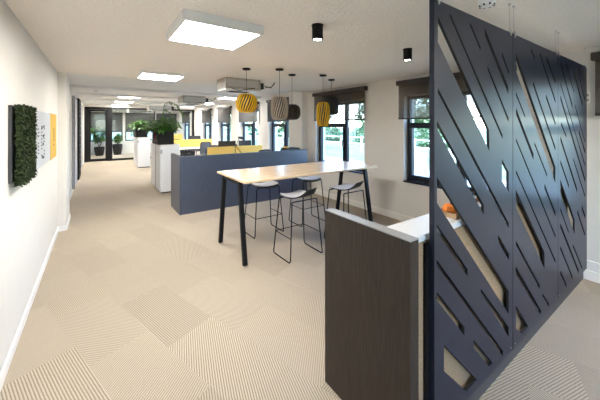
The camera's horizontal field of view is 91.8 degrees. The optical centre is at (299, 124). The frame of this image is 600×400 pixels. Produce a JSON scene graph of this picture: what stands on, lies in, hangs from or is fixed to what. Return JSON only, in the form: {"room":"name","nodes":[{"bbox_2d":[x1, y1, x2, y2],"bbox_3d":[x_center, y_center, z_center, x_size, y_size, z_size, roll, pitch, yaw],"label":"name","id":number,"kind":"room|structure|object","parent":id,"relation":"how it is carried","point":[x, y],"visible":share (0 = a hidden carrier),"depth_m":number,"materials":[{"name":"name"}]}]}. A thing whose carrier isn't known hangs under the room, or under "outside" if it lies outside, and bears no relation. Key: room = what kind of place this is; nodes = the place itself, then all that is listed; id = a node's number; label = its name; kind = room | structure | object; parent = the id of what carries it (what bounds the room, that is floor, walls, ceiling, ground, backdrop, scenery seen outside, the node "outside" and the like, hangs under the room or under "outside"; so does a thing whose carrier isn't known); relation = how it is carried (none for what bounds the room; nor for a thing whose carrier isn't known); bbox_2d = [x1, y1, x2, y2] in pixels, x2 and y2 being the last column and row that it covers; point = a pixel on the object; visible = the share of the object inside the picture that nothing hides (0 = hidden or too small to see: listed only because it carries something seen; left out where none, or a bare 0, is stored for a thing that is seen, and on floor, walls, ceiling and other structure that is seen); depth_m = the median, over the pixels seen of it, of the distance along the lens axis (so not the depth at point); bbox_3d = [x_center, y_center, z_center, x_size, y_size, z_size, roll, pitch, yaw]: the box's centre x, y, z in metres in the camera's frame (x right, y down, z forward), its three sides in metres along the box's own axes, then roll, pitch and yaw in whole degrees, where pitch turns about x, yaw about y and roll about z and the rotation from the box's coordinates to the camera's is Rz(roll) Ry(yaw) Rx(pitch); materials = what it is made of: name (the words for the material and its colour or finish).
{"room":"open-plan office","nodes":[
{"label":"open-plan office","id":0,"kind":"room"},
{"bbox_2d":[0,0,82,372],"bbox_3d":[-5.583,0.390,6.896,0.200,2.720,24.100,0,0,-35],"label":"wall","id":1,"kind":"structure","parent":0,"point":[28,213],"depth_m":2.46,"materials":[{"name":"paint"}]},
{"bbox_2d":[8,104,55,186],"bbox_3d":[-2.840,0.163,3.229,0.102,0.654,2.653,0,0,-35],"label":"picture","id":2,"kind":"object","parent":1,"relation":"attached to","point":[31,132],"visible":1,"depth_m":2.32,"materials":[{"name":"green plant"}]},
{"bbox_2d":[0,213,70,391],"bbox_3d":[-1.460,1.708,1.268,0.123,0.085,10.150,0,0,-35],"label":"baseboard","id":3,"kind":"structure","parent":1,"relation":"attached to","point":[13,347],"depth_m":2.60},
{"bbox_2d":[58,72,69,225],"bbox_3d":[-4.149,0.440,5.110,0.109,2.620,0.770,0,0,-35],"label":"column","id":4,"kind":"structure","parent":1,"relation":"attached to","point":[63,79],"depth_m":4.81,"materials":[{"name":"paint"}]},
{"bbox_2d":[70,108,70,199],"bbox_3d":[-5.162,0.675,6.397,0.120,2.150,0.900,0,0,-35],"label":"door","id":5,"kind":"structure","parent":1,"relation":"in","point":[70,108],"depth_m":6.79,"materials":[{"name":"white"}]},
{"bbox_2d":[72,96,77,188],"bbox_3d":[-6.221,0.450,8.036,0.054,2.400,1.400,0,0,-35],"label":"wall panel","id":6,"kind":"object","parent":1,"relation":"attached to","point":[74,100],"visible":0.98,"depth_m":7.48,"materials":[{"name":"grey fabric"}]},
{"bbox_2d":[76,98,80,179],"bbox_3d":[-7.006,0.425,9.195,0.094,2.450,1.200,0,0,-35],"label":"slatted panel","id":7,"kind":"object","parent":1,"relation":"attached to","point":[78,99],"visible":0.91,"depth_m":8.83,"materials":[{"name":"black metal"}]},
{"bbox_2d":[81,105,81,168],"bbox_3d":[-8.109,0.450,10.742,0.054,2.400,1.500,0,0,-35],"label":"wall panel","id":8,"kind":"object","parent":1,"relation":"attached to","point":[81,105],"visible":0.34,"depth_m":10.95,"materials":[{"name":"grey fabric"}]},
{"bbox_2d":[91,109,178,154],"bbox_3d":[-10.319,0.390,18.437,5.634,2.720,0.250,0,0,-35],"label":"wall","id":9,"kind":"structure","parent":0,"point":[128,146],"depth_m":17.93,"materials":[{"name":"paint"}]},
{"bbox_2d":[91,114,122,141],"bbox_3d":[-11.643,0.145,17.507,1.630,1.690,0.070,0,0,-35],"label":"window","id":10,"kind":"structure","parent":9,"relation":"in","point":[122,114],"depth_m":17.94,"materials":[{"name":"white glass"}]},
{"bbox_2d":[91,112,122,131],"bbox_3d":[-11.546,-0.155,17.367,1.630,1.190,0.099,0,0,-35],"label":"roller blind","id":11,"kind":"object","parent":10,"relation":"attached to","point":[97,118],"visible":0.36,"depth_m":17.27,"materials":[{"name":"grey fabric"}]},
{"bbox_2d":[125,114,151,140],"bbox_3d":[-10.191,0.145,18.519,1.630,1.690,0.070,0,0,-35],"label":"window","id":12,"kind":"structure","parent":9,"relation":"in","point":[125,114],"depth_m":18.04,"materials":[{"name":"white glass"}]},
{"bbox_2d":[125,113,153,131],"bbox_3d":[-10.094,-0.155,18.380,1.630,1.190,0.099,0,0,-35],"label":"roller blind","id":13,"kind":"object","parent":12,"relation":"attached to","point":[130,117],"visible":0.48,"depth_m":18.25,"materials":[{"name":"grey fabric"}]},
{"bbox_2d":[156,113,176,126],"bbox_3d":[-8.831,-0.155,19.261,1.250,1.190,0.099,0,0,-35],"label":"roller blind","id":14,"kind":"object","parent":9,"relation":"attached to","point":[159,115],"visible":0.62,"depth_m":19.24,"materials":[{"name":"grey fabric"}]},
{"bbox_2d":[83,104,195,161],"bbox_3d":[-8.039,0.450,15.022,5.000,2.600,0.100,0,0,-35],"label":"frame","id":15,"kind":"object","parent":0,"point":[86,109],"visible":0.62,"depth_m":14.09,"materials":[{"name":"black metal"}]},
{"bbox_2d":[89,109,106,161],"bbox_3d":[-9.635,0.500,13.866,0.740,2.480,0.130,0,0,-35],"label":"door","id":16,"kind":"structure","parent":15,"relation":"attached to","point":[90,110],"depth_m":13.83,"materials":[{"name":"black metal"}]},
{"bbox_2d":[67,73,289,107],"bbox_3d":[-6.176,-1.095,12.408,5.734,0.250,14.980,0,0,-35],"label":"ceiling","id":17,"kind":"structure","parent":0,"point":[75,79],"depth_m":7.74,"materials":[{"name":"white paint"}]},
{"bbox_2d":[127,109,150,112],"bbox_3d":[-8.949,-0.824,16.523,1.425,0.302,0.856,0,0,-35],"label":"air conditioning unit","id":18,"kind":"object","parent":17,"relation":"attached to","point":[128,110],"visible":0.63,"depth_m":16.11,"materials":[{"name":"metal"}]},
{"bbox_2d":[147,106,175,110],"bbox_3d":[-6.740,-0.824,14.406,1.425,0.302,0.856,0,0,-35],"label":"air conditioning unit","id":19,"kind":"object","parent":17,"relation":"attached to","point":[149,108],"visible":0.8,"depth_m":13.97,"materials":[{"name":"metal"}]},
{"bbox_2d":[178,95,215,105],"bbox_3d":[-3.551,-0.829,10.139,1.175,0.292,0.806,0,0,-35],"label":"air conditioning unit","id":20,"kind":"object","parent":17,"relation":"attached to","point":[182,100],"visible":1,"depth_m":9.78,"materials":[{"name":"metal"}]},
{"bbox_2d":[217,97,236,99],"bbox_3d":[-2.506,-0.953,10.322,0.670,0.035,0.670,0,0,-35],"label":"recessed light","id":21,"kind":"object","parent":17,"relation":"in","point":[231,98],"visible":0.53,"depth_m":10.34,"materials":[{"name":"white paint"}]},
{"bbox_2d":[0,152,599,399],"bbox_3d":[-3.424,1.850,8.463,5.734,0.200,24.600,0,0,-35],"label":"floor","id":22,"kind":"structure","parent":0,"point":[138,298],"depth_m":2.71,"materials":[{"name":"carpet"}]},
{"bbox_2d":[91,126,104,155],"bbox_3d":[-11.401,0.901,16.532,1.032,1.698,0.887,0,0,15],"label":"potted plant","id":23,"kind":"object","parent":22,"relation":"on","point":[99,151],"visible":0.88,"depth_m":16.42,"materials":[{"name":"green plant"}]},
{"bbox_2d":[112,133,122,154],"bbox_3d":[-10.736,1.125,17.127,0.544,1.250,0.708,0,0,-35],"label":"potted plant","id":24,"kind":"object","parent":22,"relation":"on","point":[117,148],"visible":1,"depth_m":16.99,"materials":[{"name":"green plant"}]},
{"bbox_2d":[134,137,149,167],"bbox_3d":[-6.855,1.133,12.560,0.474,1.235,1.553,0,0,-35],"label":"cabinet","id":25,"kind":"object","parent":22,"relation":"on","point":[141,144],"visible":0.94,"depth_m":11.94,"materials":[{"name":"paint"}]},
{"bbox_2d":[125,119,148,136],"bbox_3d":[-6.807,0.133,12.441,1.103,0.760,1.584,0,0,-35],"label":"planter","id":26,"kind":"object","parent":25,"relation":"on","point":[137,125],"visible":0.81,"depth_m":12.07,"materials":[{"name":"green plant"}]},
{"bbox_2d":[151,143,179,192],"bbox_3d":[-3.807,1.133,8.164,0.484,1.235,1.553,0,0,-35],"label":"cabinet","id":27,"kind":"object","parent":22,"relation":"on","point":[160,154],"visible":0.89,"depth_m":7.52,"materials":[{"name":"paint"}]},
{"bbox_2d":[140,101,183,144],"bbox_3d":[-3.735,-0.070,7.923,1.110,1.165,1.372,0,0,-35],"label":"planter","id":28,"kind":"object","parent":27,"relation":"on","point":[162,133],"visible":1,"depth_m":7.66,"materials":[{"name":"green plant"}]},
{"bbox_2d":[181,151,193,155],"bbox_3d":[-4.891,1.440,12.606,0.420,0.580,0.585,0,0,-35],"label":"drawer unit","id":29,"kind":"object","parent":22,"relation":"on","point":[183,153],"visible":0.21,"depth_m":12.42,"materials":[{"name":"metal"}]},
{"bbox_2d":[180,146,199,150],"bbox_3d":[-4.873,1.377,13.061,1.850,0.745,1.600,0,0,-35],"label":"desk","id":30,"kind":"object","parent":22,"relation":"on","point":[181,148],"visible":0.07,"depth_m":12.92,"materials":[{"name":"white laminate"}]},
{"bbox_2d":[174,139,211,146],"bbox_3d":[-4.856,0.827,13.072,1.790,0.354,0.060,0,0,-35],"label":"screen","id":31,"kind":"object","parent":30,"relation":"on","point":[188,142],"visible":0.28,"depth_m":13.04,"materials":[{"name":"yellow fabric"}]},
{"bbox_2d":[189,136,200,138],"bbox_3d":[-4.897,0.754,13.580,0.180,0.500,0.540,0,0,44],"label":"monitor","id":32,"kind":"object","parent":30,"relation":"on","point":[190,137],"visible":0.45,"depth_m":13.57,"materials":[{"name":"black plastic"}]},
{"bbox_2d":[194,142,210,154],"bbox_3d":[-4.063,1.219,12.223,0.680,1.062,0.640,0,0,-41],"label":"office chair","id":33,"kind":"object","parent":22,"relation":"on","point":[203,145],"visible":0.57,"depth_m":11.98,"materials":[{"name":"grey fabric"}]},
{"bbox_2d":[171,149,306,214],"bbox_3d":[-1.302,1.183,6.827,3.065,1.133,0.810,0,0,-35],"label":"wall","id":34,"kind":"structure","parent":22,"relation":"on","point":[196,183],"depth_m":6.07,"materials":[{"name":"blue wood"}]},
{"bbox_2d":[245,181,283,238],"bbox_3d":[-0.598,1.294,4.764,0.539,0.913,0.436,0,0,-35],"label":"bar stool","id":35,"kind":"object","parent":22,"relation":"on","point":[268,184],"visible":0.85,"depth_m":4.69,"materials":[{"name":"black metal"}]},
{"bbox_2d":[280,146,299,150],"bbox_3d":[-0.253,1.150,7.565,0.400,1.200,0.340,0,0,-35],"label":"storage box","id":36,"kind":"object","parent":22,"relation":"on","point":[283,147],"visible":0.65,"depth_m":7.46,"materials":[{"name":"black plastic"}]},
{"bbox_2d":[217,160,376,265],"bbox_3d":[0.028,1.217,4.622,2.405,1.049,0.990,0,0,-35],"label":"bar table","id":37,"kind":"object","parent":22,"relation":"on","point":[240,177],"visible":0.86,"depth_m":4.26,"materials":[{"name":"brown wood"}]},
{"bbox_2d":[273,187,322,262],"bbox_3d":[-0.029,1.294,3.966,0.539,0.913,0.436,0,0,-35],"label":"bar stool","id":38,"kind":"object","parent":22,"relation":"on","point":[300,193],"visible":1,"depth_m":3.94,"materials":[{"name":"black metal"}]},
{"bbox_2d":[289,175,324,226],"bbox_3d":[0.130,1.294,5.285,0.539,0.913,0.436,0,0,-35],"label":"bar stool","id":39,"kind":"object","parent":22,"relation":"on","point":[313,178],"visible":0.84,"depth_m":5.23,"materials":[{"name":"black metal"}]},
{"bbox_2d":[324,181,366,238],"bbox_3d":[0.706,1.294,4.442,0.539,0.913,0.436,0,0,-35],"label":"bar stool","id":40,"kind":"object","parent":22,"relation":"on","point":[345,186],"visible":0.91,"depth_m":4.42,"materials":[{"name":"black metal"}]},
{"bbox_2d":[325,186,567,399],"bbox_3d":[1.483,1.164,2.492,2.735,1.172,0.668,0,0,-35],"label":"counter","id":41,"kind":"object","parent":22,"relation":"on","point":[377,275],"depth_m":1.67,"materials":[{"name":"brown wood"}]},
{"bbox_2d":[387,186,560,242],"bbox_3d":[1.635,0.597,2.337,2.664,0.034,0.193,0,0,-35],"label":"countertop","id":42,"kind":"structure","parent":41,"relation":"on","point":[418,227],"depth_m":1.68,"materials":[{"name":"white stone"}]},
{"bbox_2d":[441,196,516,219],"bbox_3d":[1.375,0.564,2.154,1.120,0.030,0.140,0,0,-35],"label":"tray","id":43,"kind":"object","parent":41,"relation":"on","point":[447,214],"visible":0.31,"depth_m":1.82,"materials":[{"name":"beige wood"}]},
{"bbox_2d":[442,202,456,213],"bbox_3d":[0.968,0.527,1.864,0.094,0.082,0.094,0,0,-12],"label":"squash","id":44,"kind":"object","parent":43,"relation":"on","point":[447,207],"visible":0.63,"depth_m":1.83,"materials":[{"name":"orange plant"}]},
{"bbox_2d":[429,0,512,399],"bbox_3d":[1.107,0.440,1.805,1.030,2.620,0.028,0,0,-35],"label":"screen panel","id":45,"kind":"object","parent":22,"relation":"on","point":[482,51],"visible":1,"depth_m":1.72,"materials":[{"name":"painted metal"}]},
{"bbox_2d":[468,273,582,399],"bbox_3d":[1.943,1.708,2.419,3.125,0.085,0.010,0,0,-35],"label":"trim","id":46,"kind":"structure","parent":22,"relation":"on","point":[494,375],"depth_m":2.25,"materials":[{"name":"black metal"}]},
{"bbox_3d":[-7.818,1.377,17.590,1.500,0.745,1.600,0,0,-35],"label":"desk","id":47,"kind":"object","parent":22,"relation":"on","visible":0},
{"bbox_2d":[174,134,182,139],"bbox_3d":[-7.720,0.777,17.659,1.140,0.454,0.060,0,0,-35],"label":"screen","id":48,"kind":"object","parent":47,"relation":"on","point":[176,136],"visible":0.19,"depth_m":17.82,"materials":[{"name":"yellow fabric"}]},
{"bbox_3d":[-1.967,1.377,8.894,1.850,0.745,1.600,0,0,-35],"label":"desk","id":49,"kind":"object","parent":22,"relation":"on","visible":0},
{"bbox_2d":[207,146,234,154],"bbox_3d":[-2.336,0.827,8.637,0.830,0.354,0.060,0,0,-35],"label":"screen","id":50,"kind":"object","parent":49,"relation":"on","point":[229,149],"visible":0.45,"depth_m":8.60,"materials":[{"name":"yellow fabric"}]},
{"bbox_2d":[218,141,235,146],"bbox_3d":[-2.303,0.754,9.172,0.540,0.500,0.180,0,0,-21],"label":"monitor","id":51,"kind":"object","parent":49,"relation":"on","point":[220,143],"visible":0.51,"depth_m":9.16,"materials":[{"name":"black plastic"}]},
{"bbox_2d":[239,140,250,145],"bbox_3d":[-1.786,0.754,9.472,0.180,0.500,0.540,0,0,35],"label":"monitor","id":52,"kind":"object","parent":49,"relation":"on","point":[243,142],"visible":0.39,"depth_m":9.46,"materials":[{"name":"black plastic"}]},
{"bbox_2d":[235,145,261,152],"bbox_3d":[-1.597,0.827,9.152,0.910,0.354,0.060,0,0,-35],"label":"screen","id":53,"kind":"object","parent":49,"relation":"on","point":[252,148],"visible":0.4,"depth_m":9.12,"materials":[{"name":"yellow fabric"}]},
{"bbox_2d":[4,0,599,91],"bbox_3d":[0.861,-1.045,2.320,5.734,0.350,9.620,0,0,-35],"label":"ceiling","id":54,"kind":"structure","parent":0,"point":[364,41],"depth_m":2.81,"materials":[{"name":"white paint"}]},
{"bbox_2d":[136,70,184,81],"bbox_3d":[-2.425,-0.845,5.051,0.670,0.050,0.670,0,0,-35],"label":"ceiling light","id":55,"kind":"object","parent":54,"relation":"attached to","point":[143,74],"visible":1,"depth_m":4.94,"materials":[{"name":"white paint"}]},
{"bbox_2d":[139,73,181,80],"bbox_3d":[-2.425,-0.828,5.051,0.620,0.008,0.620,0,0,-35],"label":"diffuser","id":56,"kind":"object","parent":55,"relation":"attached to","point":[151,76],"depth_m":4.95,"materials":[{"name":"white plastic"}]},
{"bbox_2d":[166,8,262,50],"bbox_3d":[-0.788,-0.830,2.633,0.670,0.080,0.670,0,0,-35],"label":"ceiling light","id":57,"kind":"object","parent":54,"relation":"attached to","point":[190,26],"visible":1,"depth_m":2.50,"materials":[{"name":"white paint"}]},
{"bbox_2d":[170,21,257,49],"bbox_3d":[-0.788,-0.798,2.633,0.620,0.008,0.620,0,0,-35],"label":"diffuser","id":58,"kind":"object","parent":57,"relation":"attached to","point":[189,32],"depth_m":2.61,"materials":[{"name":"white plastic"}]},
{"bbox_2d":[217,77,274,93],"bbox_3d":[-0.994,-0.749,5.722,1.135,0.252,0.516,0,0,-35],"label":"air conditioning unit","id":59,"kind":"object","parent":54,"relation":"attached to","point":[226,84],"visible":0.98,"depth_m":5.44,"materials":[{"name":"metal"}]},
{"bbox_2d":[236,68,256,112],"bbox_3d":[-0.826,-0.532,4.483,0.325,0.676,0.325,0,0,-35],"label":"pendant lamp","id":60,"kind":"object","parent":54,"relation":"hanging from","point":[246,102],"visible":1,"depth_m":4.38,"materials":[{"name":"yellow wood"}]},
{"bbox_2d":[271,68,287,119],"bbox_3d":[-0.319,-0.477,4.523,0.274,0.786,0.274,0,0,-35],"label":"pendant lamp","id":61,"kind":"object","parent":54,"relation":"hanging from","point":[279,104],"visible":1,"depth_m":4.43,"materials":[{"name":"beige wood"}]},
{"bbox_2d":[287,74,300,119],"bbox_3d":[-0.138,-0.479,5.016,0.295,0.781,0.295,0,0,-35],"label":"pendant lamp","id":62,"kind":"object","parent":54,"relation":"hanging from","point":[294,111],"visible":0.8,"depth_m":4.92,"materials":[{"name":"black metal"}]},
{"bbox_2d":[312,23,322,41],"bbox_3d":[0.152,-0.804,2.531,0.104,0.131,0.104,0,0,-35],"label":"ceiling spotlight","id":63,"kind":"object","parent":54,"relation":"attached to","point":[317,28],"visible":1,"depth_m":2.49,"materials":[{"name":"black metal"}]},
{"bbox_2d":[316,74,329,125],"bbox_3d":[0.401,-0.424,5.066,0.235,0.891,0.236,0,0,-35],"label":"pendant lamp","id":64,"kind":"object","parent":54,"relation":"hanging from","point":[322,109],"visible":1,"depth_m":4.99,"materials":[{"name":"yellow wood"}]},
{"bbox_2d":[325,79,338,114],"bbox_3d":[0.604,-0.532,5.569,0.270,0.676,0.270,0,0,-35],"label":"pendant lamp","id":65,"kind":"object","parent":54,"relation":"hanging from","point":[333,102],"visible":0.84,"depth_m":5.47,"materials":[{"name":"black metal"}]},
{"bbox_2d":[403,48,411,60],"bbox_3d":[1.232,-0.804,3.331,0.104,0.131,0.104,0,0,-35],"label":"ceiling spotlight","id":66,"kind":"object","parent":54,"relation":"attached to","point":[407,52],"visible":1,"depth_m":3.29,"materials":[{"name":"black metal"}]},
{"bbox_2d":[478,0,495,8],"bbox_3d":[1.314,-0.850,2.043,0.110,0.040,0.110,0,0,-35],"label":"smoke detector","id":67,"kind":"object","parent":54,"relation":"attached to","point":[482,4],"visible":1,"depth_m":2.02,"materials":[{"name":"white paint"}]},
{"bbox_2d":[512,5,557,348],"bbox_3d":[1.959,0.376,2.401,1.037,2.492,0.024,0,0,-35],"label":"screen panel","id":68,"kind":"object","parent":54,"relation":"hanging from","point":[535,187],"visible":0.98,"depth_m":2.35,"materials":[{"name":"painted metal"}]},
{"bbox_2d":[557,32,586,298],"bbox_3d":[2.816,0.376,2.999,1.040,2.492,0.024,0,0,-35],"label":"screen panel","id":69,"kind":"object","parent":54,"relation":"hanging from","point":[572,75],"visible":0.95,"depth_m":2.94,"materials":[{"name":"metal"}]},
{"bbox_2d":[179,47,599,262],"bbox_3d":[-1.175,0.390,9.970,0.320,2.720,24.100,0,0,-35],"label":"wall","id":70,"kind":"structure","parent":0,"point":[385,135],"depth_m":5.59,"materials":[{"name":"paint"}]},
{"bbox_2d":[82,102,204,107],"bbox_3d":[-7.099,-0.940,13.715,5.114,0.060,0.220,0,0,-35],"label":"trim","id":71,"kind":"structure","parent":70,"relation":"attached to","point":[82,102],"depth_m":13.31,"materials":[{"name":"white paint"}]},
{"bbox_2d":[79,98,218,104],"bbox_3d":[-5.898,-0.940,11.992,5.114,0.060,0.220,0,0,-35],"label":"trim","id":72,"kind":"structure","parent":70,"relation":"attached to","point":[92,99],"depth_m":11.32,"materials":[{"name":"white paint"}]},
{"bbox_2d":[75,92,235,101],"bbox_3d":[-4.639,-0.940,10.188,5.114,0.060,0.220,0,0,-35],"label":"trim","id":73,"kind":"structure","parent":70,"relation":"attached to","point":[76,93],"depth_m":9.58,"materials":[{"name":"white paint"}]},
{"bbox_2d":[70,85,260,98],"bbox_3d":[-3.495,-0.940,8.547,5.114,0.060,0.220,0,0,-35],"label":"trim","id":74,"kind":"structure","parent":70,"relation":"attached to","point":[71,86],"depth_m":7.98,"materials":[{"name":"white paint"}]},
{"bbox_2d":[185,117,189,139],"bbox_3d":[-7.082,0.256,18.287,0.205,1.552,1.700,0,0,-35],"label":"window","id":75,"kind":"structure","parent":70,"relation":"in","point":[188,125],"depth_m":18.20,"materials":[{"name":"metal"}]},
{"bbox_2d":[181,112,189,122],"bbox_3d":[-7.163,-0.450,18.188,0.099,0.700,1.830,0,0,-35],"label":"roller blind","id":76,"kind":"object","parent":75,"relation":"attached to","point":[185,119],"visible":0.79,"depth_m":18.17,"materials":[{"name":"grey fabric"}]},
{"bbox_2d":[205,115,211,138],"bbox_3d":[-4.679,0.256,14.842,0.205,1.552,1.500,0,0,-35],"label":"window","id":77,"kind":"structure","parent":70,"relation":"in","point":[210,124],"depth_m":14.74,"materials":[{"name":"metal"}]},
{"bbox_2d":[201,108,211,122],"bbox_3d":[-4.760,-0.450,14.743,0.099,0.700,1.630,0,0,-35],"label":"roller blind","id":78,"kind":"object","parent":77,"relation":"attached to","point":[205,113],"visible":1,"depth_m":14.67,"materials":[{"name":"grey fabric"}]},
{"bbox_2d":[221,113,230,140],"bbox_3d":[-3.249,0.256,12.791,0.205,1.552,1.500,0,0,-35],"label":"window","id":79,"kind":"structure","parent":70,"relation":"in","point":[222,124],"depth_m":12.71,"materials":[{"name":"metal"}]},
{"bbox_2d":[216,106,231,122],"bbox_3d":[-3.330,-0.450,12.692,0.099,0.700,1.630,0,0,-35],"label":"roller blind","id":80,"kind":"object","parent":79,"relation":"attached to","point":[223,113],"visible":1,"depth_m":12.68,"materials":[{"name":"grey fabric"}]},
{"bbox_2d":[243,122,254,144],"bbox_3d":[-1.836,0.256,10.765,0.205,1.552,1.560,0,0,-35],"label":"window","id":81,"kind":"structure","parent":70,"relation":"in","point":[244,124],"depth_m":10.69,"materials":[{"name":"metal"}]},
{"bbox_2d":[239,102,258,121],"bbox_3d":[-1.917,-0.450,10.666,0.099,0.700,1.690,0,0,-35],"label":"roller blind","id":82,"kind":"object","parent":70,"relation":"attached to","point":[253,116],"visible":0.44,"depth_m":10.53,"materials":[{"name":"grey fabric"}]},
{"bbox_2d":[266,97,288,121],"bbox_3d":[-0.615,-0.450,8.800,0.099,0.700,1.580,0,0,-35],"label":"roller blind","id":83,"kind":"object","parent":70,"relation":"attached to","point":[269,118],"visible":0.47,"depth_m":9.25,"materials":[{"name":"grey fabric"}]},
{"bbox_2d":[272,121,288,150],"bbox_3d":[-0.534,0.256,8.899,0.205,1.552,1.450,0,0,-35],"label":"window","id":84,"kind":"structure","parent":70,"relation":"in","point":[286,125],"depth_m":8.83,"materials":[{"name":"metal"}]},
{"bbox_2d":[289,92,306,148],"bbox_3d":[-0.056,0.440,7.929,0.180,2.620,0.630,0,0,-35],"label":"column","id":85,"kind":"structure","parent":70,"relation":"attached to","point":[297,128],"depth_m":7.71,"materials":[{"name":"paint"}]},
{"bbox_2d":[312,86,367,120],"bbox_3d":[0.852,-0.450,6.696,0.099,0.700,1.770,0,0,-35],"label":"roller blind","id":86,"kind":"object","parent":70,"relation":"attached to","point":[351,100],"visible":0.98,"depth_m":6.38,"materials":[{"name":"fabric"}]},
{"bbox_2d":[319,120,362,173],"bbox_3d":[0.933,0.256,6.795,0.205,1.552,1.640,0,0,-35],"label":"window","id":87,"kind":"structure","parent":70,"relation":"in","point":[345,143],"depth_m":6.71,"materials":[{"name":"metal"}]},
{"bbox_2d":[403,119,488,194],"bbox_3d":[2.420,0.256,4.663,0.205,1.552,1.640,0,0,-35],"label":"window","id":88,"kind":"structure","parent":70,"relation":"in","point":[410,126],"depth_m":5.26,"materials":[{"name":"metal"}]},
{"bbox_2d":[307,186,599,282],"bbox_3d":[2.878,1.692,3.849,0.035,0.115,9.420,0,0,-35],"label":"baseboard","id":89,"kind":"structure","parent":70,"relation":"attached to","point":[590,275],"depth_m":5.61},
{"bbox_2d":[396,65,516,118],"bbox_3d":[2.319,-0.450,4.593,0.099,0.700,1.840,0,0,-35],"label":"roller blind","id":90,"kind":"object","parent":70,"relation":"attached to","point":[413,93],"visible":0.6,"depth_m":4.99,"materials":[{"name":"fabric"}]},
{"bbox_2d":[587,92,589,102],"bbox_3d":[3.262,-0.310,3.297,0.035,0.120,0.036,0,0,-35],"label":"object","id":91,"kind":"object","parent":70,"relation":"attached to","point":[588,93],"visible":0.59,"depth_m":3.28,"materials":[{"name":"white plastic"}]},
{"bbox_2d":[587,260,599,272],"bbox_3d":[4.288,1.585,1.832,0.030,0.100,3.700,0,0,-35],"label":"trim","id":92,"kind":"structure","parent":70,"relation":"attached to","point":[591,265],"depth_m":3.25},
{"bbox_2d":[591,51,599,115],"bbox_3d":[3.778,-0.450,2.501,0.099,0.700,1.820,0,0,-35],"label":"roller blind","id":93,"kind":"object","parent":70,"relation":"attached to","point":[595,56],"visible":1,"depth_m":3.20,"materials":[{"name":"fabric"}]},
{"label":"outside","id":94,"kind":"structure","parent":0,"visible":0},
{"bbox_2d":[91,132,132,140],"bbox_3d":[-86.729,2.075,49.970,94.900,0.050,138.800,0,0,-35],"label":"ground","id":95,"kind":"structure","parent":94,"point":[113,133],"depth_m":51.36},
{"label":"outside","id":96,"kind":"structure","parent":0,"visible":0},
{"bbox_2d":[119,128,505,180],"bbox_3d":[47.604,2.075,75.874,155.100,0.050,250.000,0,0,-35],"label":"ground","id":97,"kind":"structure","parent":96,"point":[332,149],"depth_m":25.24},
{"bbox_2d":[225,114,255,131],"bbox_3d":[-7.256,-0.395,32.886,4.380,4.897,4.016,0,0,-45],"label":"tree","id":98,"kind":"object","parent":97,"relation":"on","point":[230,114],"visible":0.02,"depth_m":32.30,"materials":[{"name":"green plant"}]},
{"bbox_2d":[248,127,257,134],"bbox_3d":[-10.762,1.036,61.845,4.233,2.789,4.264,0,0,-30],"label":"bush","id":99,"kind":"object","parent":97,"relation":"on","point":[256,130],"visible":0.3,"depth_m":60.94,"materials":[{"name":"green plant"}]},
{"bbox_2d":[277,127,283,136],"bbox_3d":[-2.535,0.941,50.589,4.381,2.966,4.442,0,0,-12],"label":"bush","id":100,"kind":"object","parent":97,"relation":"on","point":[279,128],"visible":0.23,"depth_m":49.48,"materials":[{"name":"green plant"}]},
{"bbox_2d":[325,121,342,140],"bbox_3d":[3.653,0.940,37.920,4.182,2.905,4.513,0,0,24],"label":"bush","id":101,"kind":"object","parent":97,"relation":"on","point":[337,130],"visible":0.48,"depth_m":37.06,"materials":[{"name":"green plant"}]},
{"bbox_2d":[230,132,451,154],"bbox_3d":[0.067,1.475,30.496,0.100,1.150,70.050,0,0,-35],"label":"fence","id":102,"kind":"object","parent":97,"relation":"on","point":[340,136],"visible":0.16,"depth_m":23.58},
{"bbox_2d":[350,125,363,142],"bbox_3d":[7.826,1.002,32.426,4.476,2.844,4.257,0,0,-17],"label":"bush","id":103,"kind":"object","parent":97,"relation":"on","point":[359,134],"visible":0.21,"depth_m":32.14,"materials":[{"name":"green plant"}]},
{"bbox_2d":[354,120,363,136],"bbox_3d":[4.435,0.180,17.047,2.735,3.747,2.727,0,0,-28],"label":"tree","id":104,"kind":"object","parent":97,"relation":"on","point":[357,121],"visible":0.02,"depth_m":16.98,"materials":[{"name":"green plant"}]},
{"bbox_2d":[414,119,428,138],"bbox_3d":[17.558,-2.389,41.467,8.197,8.888,8.355,0,0,9],"label":"tree","id":105,"kind":"object","parent":97,"relation":"on","point":[415,120],"visible":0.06,"depth_m":40.23,"materials":[{"name":"green plant"}]},
{"bbox_2d":[414,128,448,148],"bbox_3d":[12.947,1.054,27.322,4.331,2.742,4.154,0,0,-41],"label":"bush","id":106,"kind":"object","parent":97,"relation":"on","point":[420,143],"visible":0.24,"depth_m":27.15,"materials":[{"name":"green plant"}]},
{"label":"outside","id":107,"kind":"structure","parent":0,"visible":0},
{"bbox_2d":[149,132,505,187],"bbox_3d":[-8.262,2.042,30.813,2.700,0.015,180.000,0,0,-35],"label":"path","id":108,"kind":"structure","parent":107,"point":[421,172],"depth_m":15.32,"materials":[{"name":"grey concrete"}]},
{"bbox_2d":[414,154,427,176],"bbox_3d":[4.649,1.586,11.169,0.470,0.902,0.495,0,0,19],"label":"garden chair","id":109,"kind":"object","parent":108,"relation":"on","point":[417,165],"visible":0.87,"depth_m":11.34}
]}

